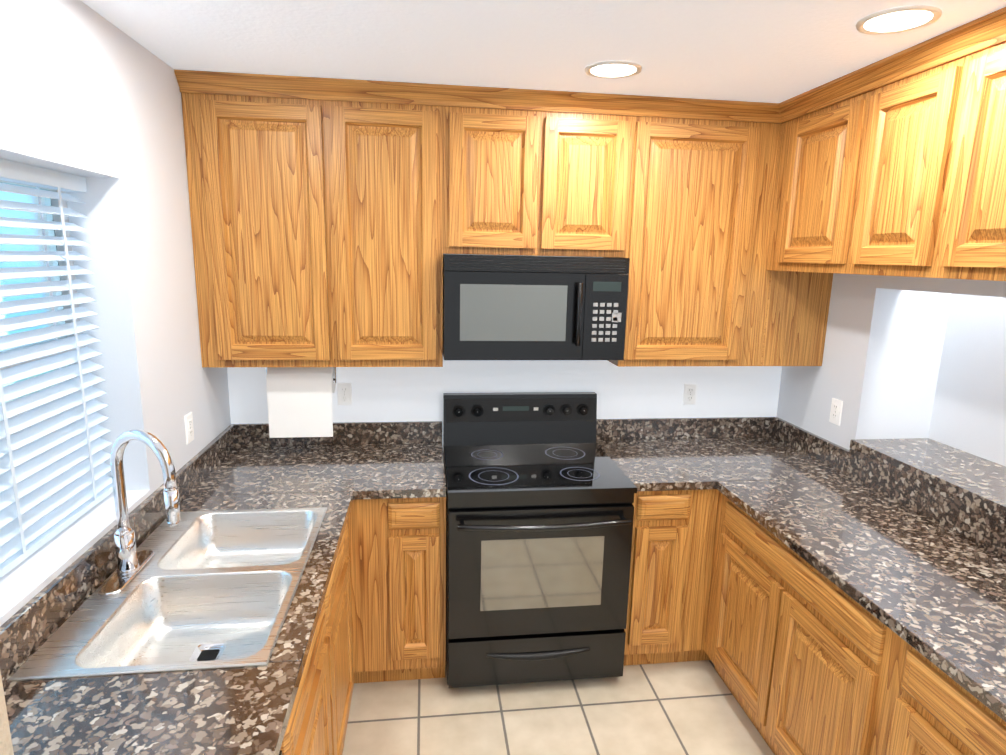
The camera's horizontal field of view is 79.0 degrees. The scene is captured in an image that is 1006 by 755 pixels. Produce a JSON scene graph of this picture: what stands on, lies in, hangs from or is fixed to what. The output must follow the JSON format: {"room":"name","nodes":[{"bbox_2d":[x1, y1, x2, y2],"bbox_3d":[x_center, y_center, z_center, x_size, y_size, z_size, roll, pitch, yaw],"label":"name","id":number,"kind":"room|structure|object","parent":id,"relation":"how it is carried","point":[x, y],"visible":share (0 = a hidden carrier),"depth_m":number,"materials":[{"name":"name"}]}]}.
{"room":"kitchen","nodes":[
{"label":"kitchen","id":0,"kind":"room"},
{"bbox_2d":[0,670,13,754],"bbox_3d":[-0.716,0.528,0.287,0.881,2.480,0.139,0,11,-7],"label":"wall","id":1,"kind":"structure","parent":0,"point":[6,747],"depth_m":0.34,"materials":[{"name":"beige paint"}]},
{"bbox_2d":[0,0,230,625],"bbox_3d":[-1.216,0.274,1.508,0.200,2.480,2.740,0,11,-7],"label":"wall","id":2,"kind":"structure","parent":0,"point":[91,96],"depth_m":1.92,"materials":[{"name":"white paint"}]},
{"bbox_2d":[0,180,84,402],"bbox_3d":[-1.283,-0.016,1.444,0.044,0.998,0.983,0,11,-7],"label":"window","id":3,"kind":"structure","parent":2,"relation":"in","point":[16,197],"depth_m":1.71,"materials":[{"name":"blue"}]},
{"bbox_2d":[0,158,112,577],"bbox_3d":[-1.230,-0.021,1.450,0.056,0.986,0.973,0,11,-7],"label":"window blinds","id":4,"kind":"object","parent":3,"relation":"attached to","point":[55,480],"visible":0.92,"depth_m":1.67,"materials":[{"name":"white plastic"}]},
{"bbox_2d":[184,412,193,443],"bbox_3d":[-1.221,0.197,2.377,0.008,0.114,0.070,0,11,-7],"label":"outlet","id":5,"kind":"object","parent":2,"relation":"attached to","point":[188,419],"visible":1,"depth_m":2.36,"materials":[{"name":"white plastic"}]},
{"bbox_2d":[227,254,781,445],"bbox_3d":[0.213,-0.015,3.104,3.440,2.480,0.120,0,11,-7],"label":"wall","id":6,"kind":"structure","parent":0,"point":[392,394],"depth_m":3.04,"materials":[{"name":"white paint"}]},
{"bbox_2d":[174,69,353,366],"bbox_3d":[-0.950,-0.625,2.593,0.607,1.128,0.340,0,11,-7],"label":"upper cabinet","id":7,"kind":"object","parent":6,"relation":"attached to","point":[334,221],"depth_m":2.43,"materials":[{"name":"brown wood"}]},
{"bbox_2d":[266,367,336,437],"bbox_3d":[-0.908,0.090,2.764,0.316,0.336,0.128,0,11,-7],"label":"paper towel","id":8,"kind":"object","parent":7,"relation":"attached to","point":[299,401],"visible":0.9,"depth_m":2.71,"materials":[{"name":"white paper"},{"name":"metal"}]},
{"bbox_2d":[337,382,351,405],"bbox_3d":[-0.762,0.081,2.931,0.070,0.114,0.008,0,11,-7],"label":"electrical outlet","id":9,"kind":"object","parent":6,"relation":"attached to","point":[344,394],"visible":1,"depth_m":2.93,"materials":[{"name":"white plastic"}]},
{"bbox_2d":[346,79,445,366],"bbox_3d":[-0.531,-0.627,2.646,0.529,1.128,0.340,0,11,-7],"label":"upper cabinet","id":10,"kind":"object","parent":6,"relation":"attached to","point":[398,129],"depth_m":2.49,"materials":[{"name":"brown wood"}]},
{"bbox_2d":[446,85,565,255],"bbox_3d":[-0.031,-0.865,2.662,0.469,0.646,0.340,0,11,-7],"label":"upper cabinet","id":11,"kind":"object","parent":6,"relation":"attached to","point":[504,145],"depth_m":2.50,"materials":[{"name":"brown wood"}]},
{"bbox_2d":[443,254,629,359],"bbox_3d":[0.122,-0.321,2.733,0.778,0.438,0.454,0,11,-7],"label":"microwave","id":12,"kind":"object","parent":11,"relation":"attached to","point":[500,307],"visible":0.98,"depth_m":2.56,"materials":[{"name":"black"}]},
{"bbox_2d":[558,91,637,262],"bbox_3d":[0.290,-0.867,2.703,0.452,0.646,0.340,0,11,-7],"label":"upper cabinet","id":13,"kind":"object","parent":6,"relation":"attached to","point":[600,130],"depth_m":2.55,"materials":[{"name":"brown wood"}]},
{"bbox_2d":[607,95,769,366],"bbox_3d":[0.787,-0.633,2.814,0.559,1.128,0.340,0,11,-7],"label":"upper cabinet","id":14,"kind":"object","parent":6,"relation":"attached to","point":[698,169],"depth_m":2.65,"materials":[{"name":"brown wood"}]},
{"bbox_2d":[683,384,696,404],"bbox_3d":[0.968,0.088,3.154,0.070,0.114,0.008,0,11,-7],"label":"electrical outlet","id":15,"kind":"object","parent":6,"relation":"attached to","point":[689,394],"visible":1,"depth_m":3.15,"materials":[{"name":"white plastic"}]},
{"bbox_2d":[742,102,832,365],"bbox_3d":[1.252,-0.635,2.873,0.489,1.128,0.340,0,11,-7],"label":"upper cabinet","id":16,"kind":"object","parent":6,"relation":"attached to","point":[787,315],"depth_m":2.79,"materials":[{"name":"brown wood"}]},
{"bbox_2d":[81,0,1005,102],"bbox_3d":[0.529,-0.834,0.829,3.700,0.030,4.340,0,11,-7],"label":"ceiling","id":17,"kind":"structure","parent":0,"point":[772,51],"depth_m":1.87,"materials":[{"name":"white paint"}]},
{"bbox_2d":[585,60,641,78],"bbox_3d":[0.388,-1.080,2.145,0.200,0.007,0.200,0,11,-7],"label":"recessed light","id":18,"kind":"object","parent":17,"relation":"in","point":[616,69],"visible":1,"depth_m":2.14,"materials":[{"name":"white"}]},
{"bbox_2d":[856,5,942,34],"bbox_3d":[1.073,-0.969,1.658,0.200,0.007,0.200,0,11,-7],"label":"recessed light","id":19,"kind":"object","parent":17,"relation":"in","point":[902,19],"visible":0.9,"depth_m":1.65,"materials":[{"name":"white"}]},
{"bbox_2d":[342,660,774,754],"bbox_3d":[0.477,1.651,1.325,3.700,0.080,4.340,0,11,-7],"label":"floor","id":20,"kind":"structure","parent":0,"point":[685,708],"depth_m":2.47,"materials":[{"name":"beige tile"}]},
{"bbox_2d":[280,541,359,754],"bbox_3d":[-0.838,1.117,1.868,0.631,0.699,1.247,0,11,-7],"label":"base cabinet","id":21,"kind":"object","parent":20,"relation":"on","point":[318,720],"depth_m":1.86,"materials":[{"name":"brown wood"}]},
{"bbox_2d":[404,497,445,679],"bbox_3d":[-0.389,0.846,2.813,0.230,0.878,0.630,0,11,-7],"label":"base cabinet","id":22,"kind":"object","parent":20,"relation":"on","point":[425,518],"depth_m":2.51,"materials":[{"name":"brown wood"}]},
{"bbox_2d":[0,422,375,754],"bbox_3d":[-0.804,0.542,1.688,0.660,0.140,2.598,0,11,-7],"label":"countertop","id":23,"kind":"structure","parent":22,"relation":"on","point":[237,711],"depth_m":1.33,"materials":[{"name":"brown stone"}]},
{"bbox_2d":[8,507,326,681],"bbox_3d":[-0.849,0.635,1.773,0.532,0.160,0.870,0,11,-7],"label":"sink","id":24,"kind":"object","parent":23,"relation":"in","point":[203,590],"visible":0.85,"depth_m":1.73,"materials":[{"name":"silver metal"}]},
{"bbox_2d":[98,429,179,596],"bbox_3d":[-0.981,0.342,1.702,0.220,0.436,0.250,0,11,-7],"label":"faucet","id":25,"kind":"object","parent":24,"relation":"on","point":[132,562],"visible":1,"depth_m":1.66,"materials":[{"name":"silver metal"}]},
{"bbox_2d":[192,422,347,464],"bbox_3d":[-0.956,0.349,2.638,0.480,0.140,0.636,0,11,-7],"label":"countertop","id":26,"kind":"structure","parent":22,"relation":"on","point":[243,444],"depth_m":2.84,"materials":[{"name":"brown stone"}]},
{"bbox_2d":[364,421,445,498],"bbox_3d":[-0.431,0.347,2.705,0.337,0.140,0.636,0,11,-7],"label":"countertop","id":27,"kind":"structure","parent":22,"relation":"on","point":[402,459],"depth_m":2.73,"materials":[{"name":"brown stone"}]},
{"bbox_2d":[443,392,636,687],"bbox_3d":[0.119,0.718,2.782,0.762,1.164,0.747,0,11,-7],"label":"range","id":28,"kind":"object","parent":20,"relation":"on","point":[541,488],"visible":1,"depth_m":2.53,"materials":[{"name":"black metal"}]},
{"bbox_2d":[624,490,695,665],"bbox_3d":[0.619,0.842,2.942,0.262,0.878,0.630,0,11,-7],"label":"base cabinet","id":29,"kind":"object","parent":20,"relation":"on","point":[664,522],"depth_m":2.64,"materials":[{"name":"brown wood"}]},
{"bbox_2d":[700,489,883,754],"bbox_3d":[1.269,0.998,2.232,0.631,0.878,1.018,0,11,-7],"label":"base cabinet","id":30,"kind":"object","parent":20,"relation":"on","point":[802,654],"depth_m":2.10,"materials":[{"name":"brown wood"}]},
{"bbox_2d":[596,417,1005,721],"bbox_3d":[1.157,0.584,1.638,1.001,0.158,3.199,0,11,-7],"label":"countertop","id":31,"kind":"structure","parent":30,"relation":"on","point":[918,565],"depth_m":2.17,"materials":[{"name":"brown stone"}]},
{"bbox_2d":[864,624,1005,754],"bbox_3d":[1.362,1.144,1.507,0.631,0.878,0.472,0,11,-7],"label":"base cabinet","id":32,"kind":"object","parent":20,"relation":"on","point":[917,709],"depth_m":1.53,"materials":[{"name":"brown wood"}]},
{"bbox_2d":[776,273,1005,449],"bbox_3d":[1.846,0.325,1.572,0.350,2.480,3.400,0,11,-7],"label":"wall","id":33,"kind":"structure","parent":0,"point":[877,372],"depth_m":2.63,"materials":[{"name":"white paint"}]},
{"bbox_2d":[762,68,861,278],"bbox_3d":[1.378,-0.768,2.428,0.351,0.688,0.548,0,11,-7],"label":"upper cabinet","id":34,"kind":"object","parent":33,"relation":"attached to","point":[812,150],"depth_m":2.39,"materials":[{"name":"brown wood"}]},
{"bbox_2d":[829,398,842,425],"bbox_3d":[1.511,0.156,2.770,0.008,0.114,0.070,0,11,-7],"label":"outlet","id":35,"kind":"object","parent":33,"relation":"attached to","point":[836,410],"visible":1,"depth_m":2.76,"materials":[{"name":"white plastic"}]},
{"bbox_2d":[838,27,957,276],"bbox_3d":[1.436,-0.675,1.972,0.351,0.688,0.390,0,11,-7],"label":"upper cabinet","id":36,"kind":"object","parent":33,"relation":"attached to","point":[903,96],"depth_m":1.96,"materials":[{"name":"brown wood"}]},
{"bbox_2d":[850,438,1005,518],"bbox_3d":[1.864,0.557,1.337,0.373,0.038,2.748,0,11,-7],"label":"countertop ledge","id":37,"kind":"object","parent":33,"relation":"on","point":[973,479],"visible":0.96,"depth_m":2.32,"materials":[{"name":"brown stone"}]},
{"bbox_2d":[922,7,1005,280],"bbox_3d":[1.487,-0.595,1.574,0.351,0.688,0.430,0,11,-7],"label":"upper cabinet","id":38,"kind":"object","parent":33,"relation":"attached to","point":[966,239],"depth_m":1.68,"materials":[{"name":"brown wood"}]},
{"bbox_2d":[928,294,1005,465],"bbox_3d":[2.079,0.324,1.602,0.120,2.480,3.400,0,11,-7],"label":"wall","id":39,"kind":"structure","parent":0,"point":[969,411],"depth_m":2.47,"materials":[{"name":"white paint"}]}
]}

